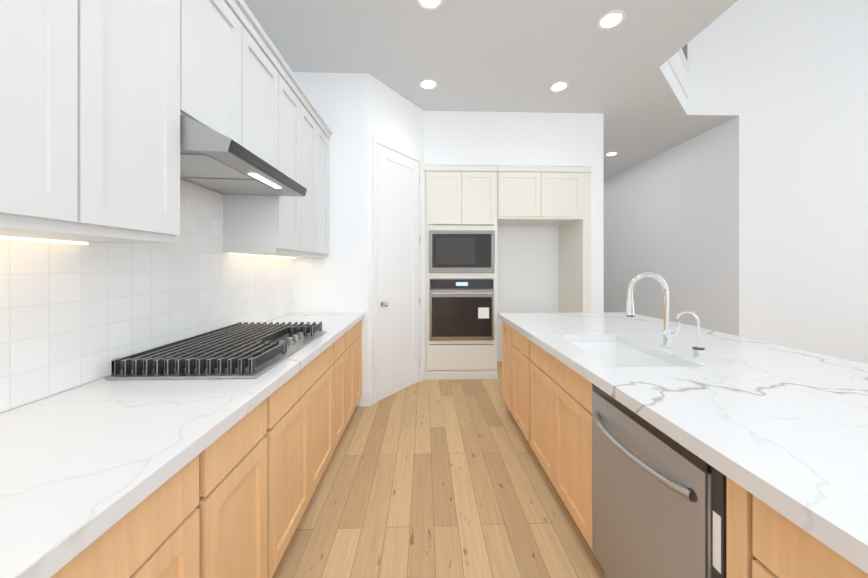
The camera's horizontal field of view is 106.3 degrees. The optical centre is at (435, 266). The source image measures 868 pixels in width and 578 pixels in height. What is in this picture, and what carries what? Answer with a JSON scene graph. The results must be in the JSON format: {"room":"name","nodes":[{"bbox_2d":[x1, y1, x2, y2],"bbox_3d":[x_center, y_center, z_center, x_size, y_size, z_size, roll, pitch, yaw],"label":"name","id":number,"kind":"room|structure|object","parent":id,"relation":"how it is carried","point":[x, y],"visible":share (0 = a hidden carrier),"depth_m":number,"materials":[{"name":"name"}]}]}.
{"room":"kitchen","nodes":[
{"label":"kitchen","id":0,"kind":"room"},
{"bbox_2d":[1,0,292,412],"bbox_3d":[-1.358,-0.271,0.010,0.150,3.260,6.310,0,0,-2],"label":"wall","id":1,"kind":"structure","parent":0,"point":[199,187],"depth_m":2.01,"materials":[{"name":"white paint"}]},
{"bbox_2d":[0,0,111,239],"bbox_3d":[-1.123,-0.690,0.685,0.346,1.199,0.497,0,0,-2],"label":"upper cabinet","id":2,"kind":"object","parent":1,"relation":"attached to","point":[56,55],"depth_m":0.82,"materials":[{"name":"white paint"}]},
{"bbox_2d":[22,0,199,244],"bbox_3d":[-1.135,-0.690,1.050,0.346,1.199,0.497,0,0,-2],"label":"upper cabinet","id":3,"kind":"object","parent":1,"relation":"attached to","point":[119,119],"depth_m":1.13,"materials":[{"name":"white paint"}]},
{"bbox_2d":[0,183,293,412],"bbox_3d":[-1.308,-0.001,0.911,0.008,0.878,4.509,0,0,-2],"label":"tile backsplash","id":4,"kind":"structure","parent":1,"relation":"attached to","point":[73,315],"depth_m":1.35,"materials":[{"name":"white tile"}]},
{"bbox_2d":[200,0,251,159],"bbox_3d":[-1.149,-0.938,1.473,0.346,0.704,0.481,0,0,-2],"label":"upper cabinet","id":5,"kind":"object","parent":1,"relation":"attached to","point":[225,28],"depth_m":1.51,"materials":[{"name":"white paint"}]},
{"bbox_2d":[200,24,283,175],"bbox_3d":[-1.160,-0.938,1.822,0.346,0.704,0.481,0,0,-2],"label":"upper cabinet","id":6,"kind":"object","parent":1,"relation":"attached to","point":[267,70],"depth_m":1.89,"materials":[{"name":"white paint"}]},
{"bbox_2d":[212,68,307,255],"bbox_3d":[-1.175,-0.690,2.247,0.346,1.199,0.501,0,0,-2],"label":"upper cabinet","id":7,"kind":"object","parent":1,"relation":"attached to","point":[265,213],"depth_m":2.07,"materials":[{"name":"white paint"}]},
{"bbox_2d":[180,115,306,196],"bbox_3d":[-1.063,-0.513,1.650,0.531,0.141,0.806,0,0,-2],"label":"range hood","id":8,"kind":"object","parent":7,"relation":"attached to","point":[210,159],"depth_m":1.49,"materials":[{"name":"silver metal"}]},
{"bbox_2d":[272,104,319,257],"bbox_3d":[-1.187,-0.690,2.615,0.346,1.199,0.500,0,0,-2],"label":"upper cabinet","id":9,"kind":"object","parent":1,"relation":"attached to","point":[313,120],"depth_m":2.74,"materials":[{"name":"white paint"}]},
{"bbox_2d":[320,120,331,257],"bbox_3d":[-1.198,-0.690,2.950,0.346,1.199,0.435,0,0,-2],"label":"upper cabinet","id":10,"kind":"object","parent":1,"relation":"attached to","point":[324,134],"depth_m":3.05,"materials":[{"name":"white paint"}]},
{"bbox_2d":[293,72,423,405],"bbox_3d":[-0.852,-0.270,3.929,1.420,3.260,1.490,0,0,-2],"label":"wall","id":11,"kind":"structure","parent":0,"point":[356,111],"depth_m":3.19,"materials":[{"name":"white paint"}]},
{"bbox_2d":[360,369,424,406],"bbox_3d":[3.185,1.296,5.755,8.010,0.130,4.904,0,0,-2],"label":"baseboard","id":12,"kind":"structure","parent":11,"relation":"attached to","point":[366,399],"depth_m":3.17,"materials":[{"name":"white paint"}]},
{"bbox_2d":[372,135,422,404],"bbox_3d":[-0.390,0.027,3.561,0.024,2.666,0.824,0,0,34],"label":"door frame","id":13,"kind":"structure","parent":11,"relation":"attached to","point":[376,140],"depth_m":3.25,"materials":[{"name":"white paint"}]},
{"bbox_2d":[377,144,419,400],"bbox_3d":[-0.386,0.056,3.562,0.430,2.592,0.575,0,0,-2],"label":"pantry door","id":14,"kind":"structure","parent":11,"relation":"in","point":[398,297],"depth_m":3.53,"materials":[{"name":"white paint"}]},
{"bbox_2d":[272,361,603,577],"bbox_3d":[2.739,1.410,2.741,9.500,0.100,11.500,0,0,-2],"label":"floor","id":15,"kind":"structure","parent":0,"point":[436,479],"depth_m":1.88,"materials":[{"name":"brown wood"}]},
{"bbox_2d":[56,436,227,577],"bbox_3d":[-0.970,0.923,0.729,0.668,0.874,0.462,0,0,-2],"label":"base cabinet","id":16,"kind":"object","parent":15,"relation":"on","point":[207,454],"depth_m":0.81,"materials":[{"name":"brown wood"}]},
{"bbox_2d":[0,312,363,577],"bbox_3d":[-0.962,0.462,0.922,0.698,0.045,4.508,0,0,-2],"label":"countertop","id":17,"kind":"structure","parent":16,"relation":"on","point":[75,463],"depth_m":0.80,"materials":[{"name":"white stone"}]},
{"bbox_2d":[100,320,327,379],"bbox_3d":[-1.005,0.401,1.722,0.577,0.075,0.910,0,0,-2],"label":"gas cooktop","id":18,"kind":"object","parent":17,"relation":"in","point":[238,351],"depth_m":1.42,"materials":[{"name":"black metal"}]},
{"bbox_2d":[228,388,283,577],"bbox_3d":[-0.983,0.923,1.113,0.668,0.874,0.452,0,0,-2],"label":"base cabinet","id":19,"kind":"object","parent":15,"relation":"on","point":[256,444],"depth_m":1.21,"materials":[{"name":"brown wood"}]},
{"bbox_2d":[284,340,339,551],"bbox_3d":[-1.003,0.923,1.727,0.668,0.874,1.064,0,0,-2],"label":"base cabinet","id":20,"kind":"object","parent":15,"relation":"on","point":[312,396],"depth_m":1.72,"materials":[{"name":"brown wood"}]},
{"bbox_2d":[340,328,351,437],"bbox_3d":[-1.024,0.923,2.352,0.668,0.874,0.474,0,0,-2],"label":"base cabinet","id":21,"kind":"object","parent":15,"relation":"on","point":[346,340],"depth_m":2.54,"materials":[{"name":"brown wood"}]},
{"bbox_2d":[352,324,359,413],"bbox_3d":[-1.035,0.923,2.682,0.668,0.874,0.474,0,0,-2],"label":"base cabinet","id":22,"kind":"object","parent":15,"relation":"on","point":[355,331],"depth_m":2.88,"materials":[{"name":"brown wood"}]},
{"bbox_2d":[360,320,361,396],"bbox_3d":[-1.044,0.923,2.974,0.668,0.874,0.400,0,0,-2],"label":"base cabinet","id":23,"kind":"object","parent":15,"relation":"on","point":[360,320],"depth_m":3.12,"materials":[{"name":"brown wood"}]},
{"bbox_2d":[424,165,497,379],"bbox_3d":[0.298,0.068,4.265,0.892,2.585,0.803,0,0,-2],"label":"tall cabinet","id":24,"kind":"object","parent":15,"relation":"on","point":[461,272],"visible":1,"depth_m":3.93,"materials":[{"name":"beige paint"}]},
{"bbox_2d":[430,278,493,340],"bbox_3d":[0.310,0.515,4.235,0.774,0.740,0.743,0,0,-2],"label":"wall oven","id":25,"kind":"object","parent":24,"relation":"in","point":[461,309],"depth_m":3.92,"materials":[{"name":"black glass"}]},
{"bbox_2d":[429,230,494,272],"bbox_3d":[0.310,-0.186,4.215,0.794,0.508,0.604,0,0,-2],"label":"microwave","id":26,"kind":"object","parent":24,"relation":"in","point":[450,251],"depth_m":3.92,"materials":[{"name":"black glass"}]},
{"bbox_2d":[497,166,591,312],"bbox_3d":[1.325,0.068,4.331,1.154,2.585,0.740,0,0,-2],"label":"tall cabinet","id":27,"kind":"object","parent":15,"relation":"on","point":[560,197],"visible":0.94,"depth_m":3.99,"materials":[{"name":"beige paint"}]},
{"bbox_2d":[497,316,867,577],"bbox_3d":[1.147,0.923,0.938,1.044,0.874,4.340,0,0,-2],"label":"kitchen island","id":28,"kind":"object","parent":15,"relation":"on","point":[664,447],"depth_m":1.10,"materials":[{"name":"brown wood"}]},
{"bbox_2d":[592,383,726,577],"bbox_3d":[0.952,0.922,1.111,0.666,0.865,0.610,0,0,-2],"label":"dishwasher","id":29,"kind":"object","parent":28,"relation":"in","point":[659,506],"depth_m":1.04,"materials":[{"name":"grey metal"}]},
{"bbox_2d":[497,313,867,567],"bbox_3d":[0.941,0.484,0.931,0.545,0.088,4.400,0,0,-2],"label":"island countertop","id":30,"kind":"structure","parent":28,"relation":"on","point":[811,460],"depth_m":0.89,"materials":[{"name":"white stone"}]},
{"bbox_2d":[570,342,679,366],"bbox_3d":[0.986,0.602,1.768,0.424,0.232,0.694,0,0,-2],"label":"undermount sink","id":31,"kind":"object","parent":30,"relation":"in","point":[619,354],"depth_m":2.03,"materials":[{"name":"white ceramic"}]},
{"bbox_2d":[676,311,704,359],"bbox_3d":[1.220,0.324,1.561,0.132,0.230,0.048,0,0,-2],"label":"tap","id":32,"kind":"object","parent":30,"relation":"on","point":[698,352],"depth_m":1.56,"materials":[{"name":"silver metal"}]},
{"bbox_2d":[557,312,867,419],"bbox_3d":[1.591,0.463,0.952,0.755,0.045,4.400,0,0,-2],"label":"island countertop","id":33,"kind":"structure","parent":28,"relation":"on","point":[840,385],"depth_m":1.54,"materials":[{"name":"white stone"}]},
{"bbox_2d":[244,0,738,180],"bbox_3d":[1.168,-3.368,2.615,5.370,2.944,11.350,0,0,-2],"label":"ceiling","id":34,"kind":"structure","parent":0,"point":[648,79],"depth_m":2.99,"materials":[{"name":"white paint"}]},
{"bbox_2d":[419,79,436,88],"bbox_3d":[-0.073,-1.891,3.369,0.190,0.008,0.190,0,0,-2],"label":"recessed light","id":35,"kind":"object","parent":34,"relation":"in","point":[427,83],"visible":1,"depth_m":3.37,"materials":[{"name":"white paint"}]},
{"bbox_2d":[417,0,442,9],"bbox_3d":[-0.037,-1.892,2.300,0.190,0.008,0.190,0,0,-2],"label":"recessed light","id":36,"kind":"object","parent":34,"relation":"in","point":[430,4],"visible":1,"depth_m":2.34,"materials":[{"name":"white paint"}]},
{"bbox_2d":[549,81,568,91],"bbox_3d":[1.296,-1.891,3.415,0.190,0.008,0.190,0,0,-2],"label":"recessed light","id":37,"kind":"object","parent":34,"relation":"in","point":[558,86],"visible":1,"depth_m":3.40,"materials":[{"name":"white paint"}]},
{"bbox_2d":[597,10,624,29],"bbox_3d":[1.347,-1.892,2.496,0.190,0.008,0.190,0,0,-2],"label":"recessed light","id":38,"kind":"object","parent":34,"relation":"in","point":[611,19],"visible":1,"depth_m":2.48,"materials":[{"name":"white paint"}]},
{"bbox_2d":[605,152,617,155],"bbox_3d":[2.950,-1.891,5.450,0.190,0.008,0.190,0,0,-2],"label":"recessed light","id":39,"kind":"object","parent":34,"relation":"in","point":[611,153],"visible":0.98,"depth_m":5.43,"materials":[{"name":"white paint"}]},
{"bbox_2d":[424,111,591,368],"bbox_3d":[0.880,-0.270,4.356,2.070,3.260,0.750,0,0,-2],"label":"wall","id":40,"kind":"structure","parent":0,"point":[527,269],"depth_m":4.00,"materials":[{"name":"white paint"}]},
{"bbox_2d":[592,113,603,311],"bbox_3d":[1.933,-0.269,6.092,0.150,3.260,4.150,0,0,-2],"label":"wall","id":41,"kind":"structure","parent":0,"point":[597,118],"depth_m":4.02,"materials":[{"name":"white paint"}]},
{"bbox_2d":[603,0,867,363],"bbox_3d":[5.481,-1.739,6.209,3.490,6.200,4.150,0,0,-2],"label":"wall","id":42,"kind":"structure","parent":0,"point":[750,221],"depth_m":4.12,"materials":[{"name":"white paint"}]}
]}

